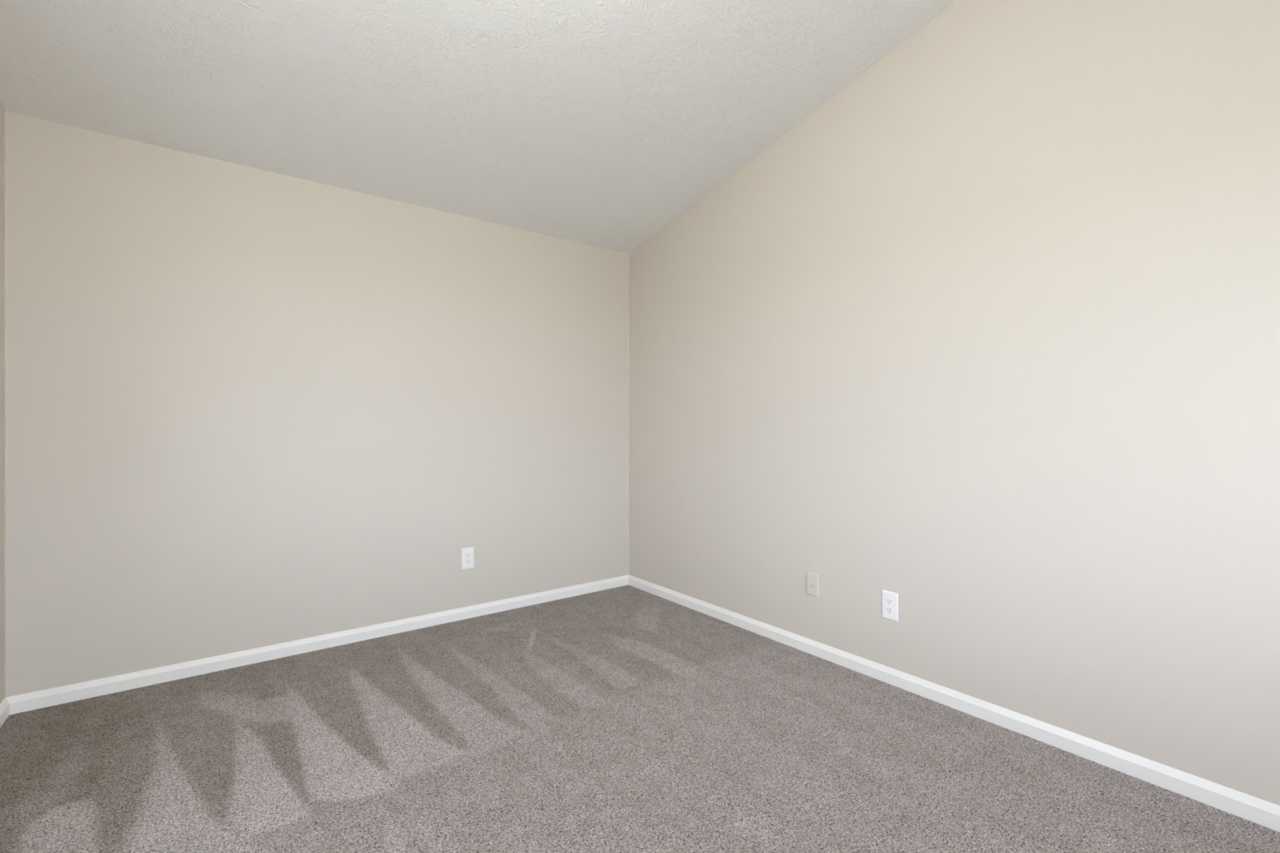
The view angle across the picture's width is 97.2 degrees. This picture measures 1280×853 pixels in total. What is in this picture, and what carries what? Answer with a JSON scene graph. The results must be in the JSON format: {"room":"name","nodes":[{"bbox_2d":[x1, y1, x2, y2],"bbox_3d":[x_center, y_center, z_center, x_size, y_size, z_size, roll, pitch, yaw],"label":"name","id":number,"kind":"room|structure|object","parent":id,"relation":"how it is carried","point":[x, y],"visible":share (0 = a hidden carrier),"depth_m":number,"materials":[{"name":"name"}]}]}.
{"room":"empty bedroom","nodes":[
{"label":"empty bedroom","id":0,"kind":"room"},
{"bbox_2d":[0,100,4,703],"bbox_3d":[-1.282,-0.469,0.492,0.120,3.467,4.400,0,0,-37],"label":"wall","id":1,"kind":"structure","parent":0,"point":[2,108],"depth_m":2.25,"materials":[{"name":"beige paint"}]},
{"bbox_2d":[0,697,8,728],"bbox_3d":[-1.228,1.136,0.533,0.014,0.081,4.400,0,0,-37],"label":"baseboard","id":2,"kind":"structure","parent":1,"relation":"attached to","point":[4,705],"depth_m":2.23,"materials":[{"name":"white wood"}]},
{"bbox_2d":[7,111,627,697],"bbox_3d":[-1.361,-0.005,3.271,3.358,2.540,0.120,0,0,-37],"label":"wall","id":3,"kind":"structure","parent":0,"point":[248,407],"depth_m":2.82,"materials":[{"name":"beige paint"}]},
{"bbox_2d":[4,110,7,697],"bbox_3d":[-2.561,-0.086,2.279,0.007,2.380,0.007,0,0,-37],"label":"trim","id":4,"kind":"structure","parent":3,"relation":"attached to","point":[6,112],"depth_m":2.28,"materials":[{"name":"beige paint"}]},
{"bbox_2d":[5,574,628,715],"bbox_3d":[-1.320,1.136,3.217,3.118,0.081,0.014,0,0,-37],"label":"baseboard","id":5,"kind":"structure","parent":3,"relation":"attached to","point":[30,701],"depth_m":2.82,"materials":[{"name":"white wood"}]},
{"bbox_2d":[461,546,474,569],"bbox_3d":[-1.046,0.802,3.429,0.077,0.127,0.008,0,0,-37],"label":"electrical outlet","id":6,"kind":"object","parent":3,"relation":"attached to","point":[468,553],"visible":1,"depth_m":3.43,"materials":[{"name":"white plastic"}]},
{"bbox_2d":[465,559,471,564],"bbox_3d":[-1.045,0.822,3.427,0.034,0.028,0.002,0,0,-37],"label":"receptacle","id":7,"kind":"object","parent":6,"relation":"attached to","point":[467,561],"depth_m":3.43,"materials":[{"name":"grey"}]},
{"bbox_2d":[465,552,471,557],"bbox_3d":[-1.045,0.782,3.427,0.034,0.028,0.002,0,0,-37],"label":"receptacle","id":8,"kind":"object","parent":6,"relation":"attached to","point":[467,554],"depth_m":3.43,"materials":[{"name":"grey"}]},
{"bbox_2d":[0,0,957,253],"bbox_3d":[0.007,-1.799,1.472,3.358,1.097,4.640,0,0,-37],"label":"ceiling","id":9,"kind":"structure","parent":0,"point":[599,123],"depth_m":2.44,"materials":[{"name":"white paint"}]},
{"bbox_2d":[0,585,1279,852],"bbox_3d":[0.007,1.165,1.472,3.118,0.001,4.400,0,0,-37],"label":"floor","id":10,"kind":"structure","parent":0,"point":[627,718],"depth_m":1.99,"materials":[{"name":"grey carpet"}]},
{"bbox_2d":[629,0,1279,805],"bbox_3d":[1.296,-0.469,2.452,0.120,3.467,4.400,0,0,-37],"label":"wall","id":11,"kind":"structure","parent":0,"point":[986,339],"depth_m":2.17,"materials":[{"name":"beige paint"}]},
{"bbox_2d":[806,571,818,596],"bbox_3d":[0.882,0.808,2.888,0.010,0.114,0.070,0,0,-37],"label":"wall plate","id":12,"kind":"object","parent":11,"relation":"attached to","point":[812,579],"visible":1,"depth_m":2.88,"materials":[{"name":"beige paint"}]},
{"bbox_2d":[881,590,897,622],"bbox_3d":[1.133,0.814,2.561,0.008,0.127,0.077,0,0,-37],"label":"electrical outlet","id":13,"kind":"object","parent":11,"relation":"attached to","point":[889,599],"visible":1,"depth_m":2.56,"materials":[{"name":"white plastic"}]},
{"bbox_2d":[885,606,893,613],"bbox_3d":[1.131,0.833,2.559,0.002,0.028,0.034,0,0,-37],"label":"receptacle","id":14,"kind":"object","parent":13,"relation":"attached to","point":[889,610],"depth_m":2.56,"materials":[{"name":"white plastic"}]},
{"bbox_2d":[885,598,893,604],"bbox_3d":[1.131,0.794,2.559,0.002,0.028,0.034,0,0,-37],"label":"receptacle","id":15,"kind":"object","parent":13,"relation":"attached to","point":[888,601],"depth_m":2.56,"materials":[{"name":"white plastic"}]},
{"bbox_2d":[628,574,1279,832],"bbox_3d":[1.242,1.136,2.411,0.014,0.081,4.400,0,0,-37],"label":"baseboard","id":16,"kind":"structure","parent":11,"relation":"attached to","point":[1257,811],"depth_m":2.14,"materials":[{"name":"white wood"}]}
]}

